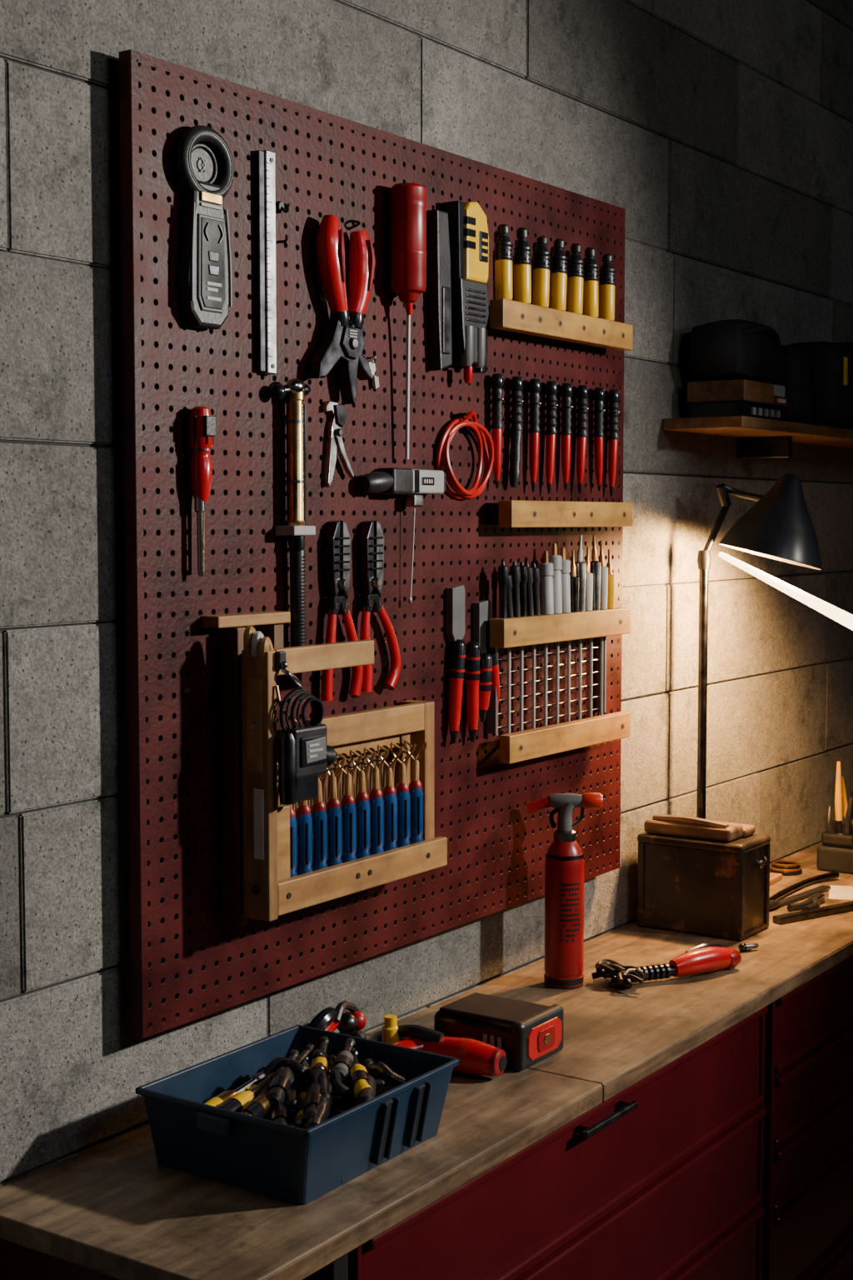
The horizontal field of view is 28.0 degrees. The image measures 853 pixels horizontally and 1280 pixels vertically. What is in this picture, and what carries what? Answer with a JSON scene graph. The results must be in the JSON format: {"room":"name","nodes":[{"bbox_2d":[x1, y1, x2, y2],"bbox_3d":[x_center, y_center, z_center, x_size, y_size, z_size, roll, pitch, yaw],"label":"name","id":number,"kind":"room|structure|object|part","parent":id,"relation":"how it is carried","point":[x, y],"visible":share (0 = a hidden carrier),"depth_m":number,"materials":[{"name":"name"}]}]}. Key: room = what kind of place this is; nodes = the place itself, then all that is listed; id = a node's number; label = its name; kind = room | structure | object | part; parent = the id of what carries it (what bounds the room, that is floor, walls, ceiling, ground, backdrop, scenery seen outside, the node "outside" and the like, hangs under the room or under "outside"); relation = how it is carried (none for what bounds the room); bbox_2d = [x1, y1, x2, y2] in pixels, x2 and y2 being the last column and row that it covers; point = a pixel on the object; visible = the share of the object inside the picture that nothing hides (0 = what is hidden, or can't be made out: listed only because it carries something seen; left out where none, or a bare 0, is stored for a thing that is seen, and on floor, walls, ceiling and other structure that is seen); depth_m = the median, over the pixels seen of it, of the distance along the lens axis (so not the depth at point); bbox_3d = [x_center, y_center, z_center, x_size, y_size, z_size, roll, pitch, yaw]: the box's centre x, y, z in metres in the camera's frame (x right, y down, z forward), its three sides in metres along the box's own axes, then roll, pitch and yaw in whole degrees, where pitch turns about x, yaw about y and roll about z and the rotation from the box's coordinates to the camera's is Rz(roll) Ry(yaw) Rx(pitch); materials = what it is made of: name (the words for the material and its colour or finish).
{"room":"workshop","nodes":[
{"label":"workshop","id":0,"kind":"room"},
{"bbox_2d":[0,0,852,1187],"bbox_3d":[-0.197,-0.005,2.512,0.153,3.000,7.900,3,5,34],"label":"wall","id":1,"kind":"structure","parent":0,"point":[722,130],"depth_m":2.69,"materials":[{"name":"concrete"}]},
{"bbox_2d":[118,49,625,1038],"bbox_3d":[0.001,-0.141,2.597,0.066,1.200,1.263,3,5,34],"label":"pegboard","id":2,"kind":"object","parent":1,"relation":"attached to","point":[187,965],"depth_m":2.36,"materials":[{"name":"paint"}]},
{"bbox_2d":[187,405,215,576],"bbox_3d":[-0.282,-0.186,2.141,0.034,0.212,0.032,3,5,34],"label":"screwdriver","id":3,"kind":"object","parent":2,"relation":"hanging from","point":[201,423],"visible":1,"depth_m":2.13,"materials":[{"name":"plastic"}]},
{"bbox_2d":[175,125,234,329],"bbox_3d":[-0.275,-0.515,2.132,0.029,0.248,0.101,3,5,34],"label":"digital multimeter","id":4,"kind":"object","parent":2,"relation":"hanging from","point":[204,267],"visible":1,"depth_m":2.12,"materials":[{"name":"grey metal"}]},
{"bbox_2d":[253,150,276,374],"bbox_3d":[-0.211,-0.495,2.241,0.014,0.289,0.030,3,5,34],"label":"steel straightedge","id":5,"kind":"object","parent":2,"relation":"hanging from","point":[264,162],"visible":1,"depth_m":2.24,"materials":[{"name":"silver metal"}]},
{"bbox_2d":[275,200,289,243],"bbox_3d":[-0.189,-0.555,2.266,0.021,0.056,0.012,3,5,34],"label":"hook","id":6,"kind":"object","parent":2,"relation":"attached to","point":[280,205],"visible":1,"depth_m":2.26,"materials":[{"name":"black metal"}]},
{"bbox_2d":[269,378,315,646],"bbox_3d":[-0.182,-0.165,2.290,0.034,0.370,0.067,3,5,34],"label":"bar","id":7,"kind":"object","parent":2,"relation":"attached to","point":[295,390],"visible":0.99,"depth_m":2.29,"materials":[{"name":"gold metal"}]},
{"bbox_2d":[201,610,447,925],"bbox_3d":[-0.115,0.159,2.349,0.104,0.403,0.460,3,5,34],"label":"tool rack","id":8,"kind":"object","parent":2,"relation":"attached to","point":[256,882],"visible":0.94,"depth_m":2.21,"materials":[{"name":"brown wood"}]},
{"bbox_2d":[275,668,337,804],"bbox_3d":[-0.152,0.119,2.192,0.033,0.172,0.100,3,5,34],"label":"winch","id":9,"kind":"object","parent":8,"relation":"attached to","point":[304,754],"visible":1,"depth_m":2.17,"materials":[{"name":"plastic"}]},
{"bbox_2d":[321,400,354,487],"bbox_3d":[-0.122,-0.273,2.385,0.017,0.119,0.058,3,5,34],"label":"needle-nose snips","id":10,"kind":"object","parent":2,"relation":"hanging from","point":[337,413],"visible":1,"depth_m":2.37,"materials":[{"name":"metal"}]},
{"bbox_2d":[307,215,375,404],"bbox_3d":[-0.115,-0.458,2.360,0.045,0.260,0.125,3,5,34],"label":"pliers","id":11,"kind":"object","parent":2,"relation":"hanging from","point":[342,343],"visible":1,"depth_m":2.35,"materials":[{"name":"plastic"}]},
{"bbox_2d":[320,520,363,700],"bbox_3d":[-0.118,-0.042,2.397,0.027,0.251,0.090,3,5,34],"label":"pliers","id":12,"kind":"object","parent":2,"relation":"hanging from","point":[337,537],"visible":0.9,"depth_m":2.38,"materials":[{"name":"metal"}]},
{"bbox_2d":[368,355,379,389],"bbox_3d":[-0.077,-0.384,2.450,0.013,0.048,0.023,3,5,34],"label":"keys","id":13,"kind":"object","parent":2,"relation":"hanging from","point":[376,380],"visible":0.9,"depth_m":2.45,"materials":[{"name":"white metal"}]},
{"bbox_2d":[357,520,401,691],"bbox_3d":[-0.066,-0.048,2.474,0.027,0.248,0.094,3,5,34],"label":"pliers","id":14,"kind":"object","parent":2,"relation":"hanging from","point":[371,537],"visible":0.96,"depth_m":2.44,"materials":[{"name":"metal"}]},
{"bbox_2d":[358,467,445,604],"bbox_3d":[-0.035,-0.151,2.508,0.034,0.200,0.192,3,5,34],"label":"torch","id":15,"kind":"object","parent":2,"relation":"hanging from","point":[396,481],"visible":1,"depth_m":2.49,"materials":[{"name":"black metal"}]},
{"bbox_2d":[390,182,426,459],"bbox_3d":[-0.026,-0.460,2.479,0.053,0.392,0.053,-1,4,-18],"label":"screwdriver","id":16,"kind":"object","parent":2,"relation":"hanging from","point":[407,200],"visible":1,"depth_m":2.45,"materials":[{"name":"plastic"}]},
{"bbox_2d":[445,585,465,743],"bbox_3d":[0.049,0.038,2.652,0.025,0.245,0.039,3,5,34],"label":"chisel","id":17,"kind":"object","parent":2,"relation":"hanging from","point":[455,595],"visible":1,"depth_m":2.64,"materials":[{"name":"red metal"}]},
{"bbox_2d":[426,200,489,383],"bbox_3d":[0.054,-0.531,2.607,0.041,0.276,0.140,3,5,34],"label":"utility knife","id":18,"kind":"object","parent":2,"relation":"attached to","point":[457,236],"visible":0.99,"depth_m":2.58,"materials":[{"name":"plastic"}]},
{"bbox_3d":[0.063,-0.286,2.648,0.032,0.137,0.144,3,5,34],"label":"red cable coil","id":19,"kind":"part","parent":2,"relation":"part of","materials":[{"name":"red plastic"}]},
{"bbox_2d":[465,641,479,741],"bbox_3d":[0.072,0.082,2.689,0.024,0.158,0.024,3,5,34],"label":"chisel","id":20,"kind":"object","parent":2,"relation":"hanging from","point":[472,659],"visible":1,"depth_m":2.68,"materials":[{"name":"red plastic"}]},
{"bbox_2d":[472,600,492,722],"bbox_3d":[0.093,0.034,2.717,0.025,0.194,0.036,3,5,34],"label":"chisel","id":21,"kind":"object","parent":2,"relation":"attached to","point":[482,610],"visible":0.79,"depth_m":2.71,"materials":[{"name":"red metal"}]},
{"bbox_2d":[489,647,500,704],"bbox_3d":[0.108,0.059,2.740,0.019,0.097,0.026,3,5,34],"label":"screwdriver","id":22,"kind":"object","parent":2,"relation":"hanging from","point":[493,652],"visible":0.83,"depth_m":2.73,"materials":[{"name":"plastic"}]},
{"bbox_2d":[486,635,606,735],"bbox_3d":[0.208,0.068,2.895,0.018,0.150,0.373,3,5,34],"label":"grid panel","id":23,"kind":"object","parent":2,"relation":"attached to","point":[492,713],"visible":0.71,"depth_m":2.90,"materials":[{"name":"metal"}]},
{"bbox_2d":[486,373,620,496],"bbox_3d":[0.222,-0.339,2.880,0.028,0.190,0.416,3,5,34],"label":"screwdrivers","id":24,"kind":"object","parent":2,"relation":"attached to","point":[497,380],"visible":1,"depth_m":2.85,"materials":[{"name":"plastic"}]},
{"bbox_2d":[485,500,632,527],"bbox_3d":[0.230,-0.212,2.880,0.051,0.043,0.415,3,5,34],"label":"holder","id":25,"kind":"object","parent":2,"relation":"attached to","point":[503,513],"visible":1,"depth_m":2.81,"materials":[{"name":"brown wood"}]},
{"bbox_2d":[490,607,630,648],"bbox_3d":[0.224,-0.023,2.883,0.051,0.046,0.431,3,5,34],"label":"holder","id":26,"kind":"object","parent":2,"relation":"attached to","point":[513,632],"visible":0.99,"depth_m":2.83,"materials":[{"name":"brown wood"}]},
{"bbox_2d":[497,535,615,618],"bbox_3d":[0.223,-0.110,2.863,0.026,0.130,0.376,3,5,34],"label":"brushes","id":27,"kind":"object","parent":26,"relation":"on","point":[591,585],"visible":1,"depth_m":2.84,"materials":[{"name":"black plastic"}]},
{"bbox_2d":[490,298,633,350],"bbox_3d":[0.222,-0.522,2.845,0.051,0.044,0.436,3,5,34],"label":"holder","id":28,"kind":"object","parent":2,"relation":"attached to","point":[505,314],"visible":1,"depth_m":2.80,"materials":[{"name":"brown wood"}]},
{"bbox_2d":[495,224,615,320],"bbox_3d":[0.216,-0.602,2.811,0.027,0.120,0.369,3,5,34],"label":"screwdrivers","id":29,"kind":"object","parent":28,"relation":"on","point":[581,297],"visible":0.97,"depth_m":2.80,"materials":[{"name":"plastic"}]},
{"bbox_2d":[500,711,630,764],"bbox_3d":[0.229,0.162,2.904,0.051,0.045,0.415,3,5,34],"label":"holder","id":30,"kind":"object","parent":2,"relation":"attached to","point":[521,746],"visible":1,"depth_m":2.86,"materials":[{"name":"brown wood"}]},
{"bbox_2d":[663,415,852,459],"bbox_3d":[1.032,-0.444,4.007,0.166,0.067,1.800,3,5,34],"label":"wall shelf","id":31,"kind":"object","parent":1,"relation":"attached to","point":[757,437],"visible":1,"depth_m":3.49,"materials":[{"name":"brown wood"}]},
{"bbox_2d":[687,379,788,420],"bbox_3d":[0.621,-0.472,3.396,0.122,0.072,0.223,3,5,34],"label":"box","id":32,"kind":"object","parent":31,"relation":"on","point":[746,397],"visible":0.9,"depth_m":3.32,"materials":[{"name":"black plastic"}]},
{"bbox_2d":[688,319,782,382],"bbox_3d":[0.621,-0.572,3.393,0.139,0.127,0.268,3,5,34],"label":"canvas bag","id":33,"kind":"object","parent":32,"relation":"on","point":[731,349],"visible":0.91,"depth_m":3.31,"materials":[{"name":"fabric"}]},
{"bbox_2d":[765,340,852,429],"bbox_3d":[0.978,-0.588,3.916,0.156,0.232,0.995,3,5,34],"label":"tin","id":34,"kind":"object","parent":31,"relation":"on","point":[817,377],"visible":0.67,"depth_m":3.65,"materials":[{"name":"metal"}]},
{"bbox_3d":[1.473,1.620,1.488,4.190,0.100,7.900,3,5,34],"label":"floor","id":35,"kind":"structure","parent":0,"visible":0},
{"bbox_2d":[0,1238,348,1279],"bbox_3d":[-0.300,1.100,1.958,0.370,0.872,0.213,3,5,34],"label":"base cabinet","id":36,"kind":"object","parent":35,"relation":"on","point":[17,1262],"visible":0.02,"depth_m":1.90,"materials":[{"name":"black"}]},
{"bbox_2d":[348,1006,768,1279],"bbox_3d":[0.100,1.061,2.522,0.396,0.872,1.152,3,5,34],"label":"base cabinet","id":37,"kind":"object","parent":35,"relation":"on","point":[662,1178],"visible":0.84,"depth_m":2.48,"materials":[{"name":"red metal"}]},
{"bbox_2d":[0,843,852,1279],"bbox_3d":[0.836,0.524,3.572,0.406,0.051,4.250,3,5,34],"label":"countertop","id":38,"kind":"structure","parent":37,"relation":"on","point":[109,1208],"depth_m":2.12,"materials":[{"name":"brown wood"}]},
{"bbox_2d":[135,1025,460,1204],"bbox_3d":[-0.152,0.577,2.091,0.264,0.096,0.317,3,5,34],"label":"storage bin","id":39,"kind":"object","parent":38,"relation":"on","point":[286,1162],"visible":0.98,"depth_m":2.01,"materials":[{"name":"blue plastic"}]},
{"bbox_2d":[204,1035,405,1129],"bbox_3d":[-0.154,0.573,2.092,0.208,0.098,0.280,3,5,34],"label":"tools","id":40,"kind":"object","parent":39,"relation":"in","point":[291,1090],"visible":0.58,"depth_m":2.08,"materials":[{"name":"black metal"}]},
{"bbox_2d":[308,1000,366,1039],"bbox_3d":[-0.141,0.555,2.392,0.066,0.097,0.163,3,5,34],"label":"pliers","id":41,"kind":"object","parent":38,"relation":"on","point":[351,1022],"visible":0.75,"depth_m":2.39,"materials":[{"name":"plastic"}]},
{"bbox_2d":[369,1014,507,1075],"bbox_3d":[-0.014,0.570,2.374,0.227,0.072,0.132,3,5,34],"label":"tool","id":42,"kind":"object","parent":38,"relation":"on","point":[477,1057],"visible":0.58,"depth_m":2.37,"materials":[{"name":"plastic"}]},
{"bbox_2d":[434,992,564,1070],"bbox_3d":[0.105,0.564,2.472,0.162,0.070,0.125,3,5,34],"label":"battery pack","id":43,"kind":"object","parent":38,"relation":"on","point":[528,1033],"visible":0.86,"depth_m":2.43,"materials":[{"name":"plastic"}]},
{"bbox_2d":[525,792,603,989],"bbox_3d":[0.228,0.412,2.833,0.124,0.321,0.066,-1,4,-20],"label":"fire extinguisher","id":44,"kind":"object","parent":38,"relation":"on","point":[564,863],"visible":1,"depth_m":2.81,"materials":[{"name":"paint"}]},
{"bbox_2d":[591,943,741,988],"bbox_3d":[0.402,0.544,2.895,0.275,0.050,0.120,-3,5,-39],"label":"screwdriver","id":45,"kind":"object","parent":38,"relation":"on","point":[705,957],"visible":1,"depth_m":2.86,"materials":[{"name":"red plastic"},{"name":"black rubber"},{"name":"dark metal"}]},
{"bbox_2d":[636,831,770,940],"bbox_3d":[0.530,0.456,3.234,0.229,0.178,0.136,3,5,34],"label":"box","id":46,"kind":"object","parent":38,"relation":"on","point":[720,889],"visible":0.94,"depth_m":3.18,"materials":[{"name":"metal"}]},
{"bbox_2d":[644,815,755,841],"bbox_3d":[0.517,0.347,3.235,0.183,0.040,0.112,3,5,34],"label":"timber offcut","id":47,"kind":"object","parent":46,"relation":"on","point":[672,825],"visible":1,"depth_m":3.19,"materials":[{"name":"brown wood"}]},
{"bbox_2d":[738,942,759,951],"bbox_3d":[0.577,0.550,3.063,0.040,0.015,0.015,-2,4,-24],"label":"pipe fitting","id":48,"kind":"object","parent":38,"relation":"on","point":[747,946],"visible":1,"depth_m":3.06,"materials":[{"name":"metal"}]},
{"bbox_2d":[696,473,852,819],"bbox_3d":[0.709,0.110,3.289,0.472,0.861,0.200,3,5,34],"label":"desk lamp","id":49,"kind":"object","parent":38,"relation":"on","point":[779,527],"visible":0.84,"depth_m":3.26,"materials":[{"name":"metal"}]},
{"bbox_2d":[770,872,782,885],"bbox_3d":[0.831,0.511,3.643,0.599,0.012,0.226,-1,4,-20],"label":"boards","id":50,"kind":"object","parent":38,"relation":"on","point":[774,877],"visible":0.2,"depth_m":3.65,"materials":[{"name":"brown wood"}]},
{"bbox_3d":[0.787,0.497,3.743,0.071,0.021,0.075,3,5,34],"label":"wire coil","id":51,"kind":"part","parent":38,"relation":"part of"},
{"bbox_2d":[770,885,830,909],"bbox_3d":[0.751,0.519,3.472,0.024,0.020,0.271,3,5,39],"label":"file","id":52,"kind":"object","parent":38,"relation":"on","point":[773,903],"visible":0.83,"depth_m":3.47,"materials":[{"name":"wood"}]},
{"bbox_2d":[770,870,839,899],"bbox_3d":[0.767,0.514,3.542,0.040,0.019,0.344,3,5,38],"label":"bar","id":53,"kind":"object","parent":38,"relation":"on","point":[832,875],"visible":0.79,"depth_m":3.59,"materials":[{"name":"black metal"}]},
{"bbox_2d":[787,893,824,912],"bbox_3d":[0.766,0.524,3.394,0.052,0.020,0.143,3,5,34],"label":"pliers","id":54,"kind":"object","parent":38,"relation":"on","point":[815,901],"visible":0.91,"depth_m":3.36,"materials":[{"name":"brown metal"}]},
{"bbox_2d":[773,900,852,924],"bbox_3d":[0.785,0.531,3.347,0.280,0.014,0.022,-3,5,-35],"label":"bar","id":55,"kind":"object","parent":38,"relation":"on","point":[845,907],"visible":1,"depth_m":3.31,"materials":[{"name":"brown wood"}]},
{"bbox_2d":[816,760,852,874],"bbox_3d":[0.927,0.388,3.766,0.107,0.240,0.112,3,5,34],"label":"caddy","id":56,"kind":"object","parent":38,"relation":"on","point":[836,852],"visible":0.99,"depth_m":3.75,"materials":[{"name":"brown wood"}]},
{"bbox_2d":[829,885,852,899],"bbox_3d":[0.870,0.524,3.537,0.070,0.001,0.130,1,4,14],"label":"sheet","id":57,"kind":"object","parent":38,"relation":"on","point":[841,892],"visible":1,"depth_m":3.53,"materials":[{"name":"paper"}]},
{"bbox_2d":[761,955,852,1279],"bbox_3d":[0.642,1.004,3.327,0.386,0.872,0.728,3,5,34],"label":"base cabinet","id":58,"kind":"object","parent":35,"relation":"on","point":[807,1220],"visible":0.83,"depth_m":3.07,"materials":[{"name":"red metal"}]}
]}

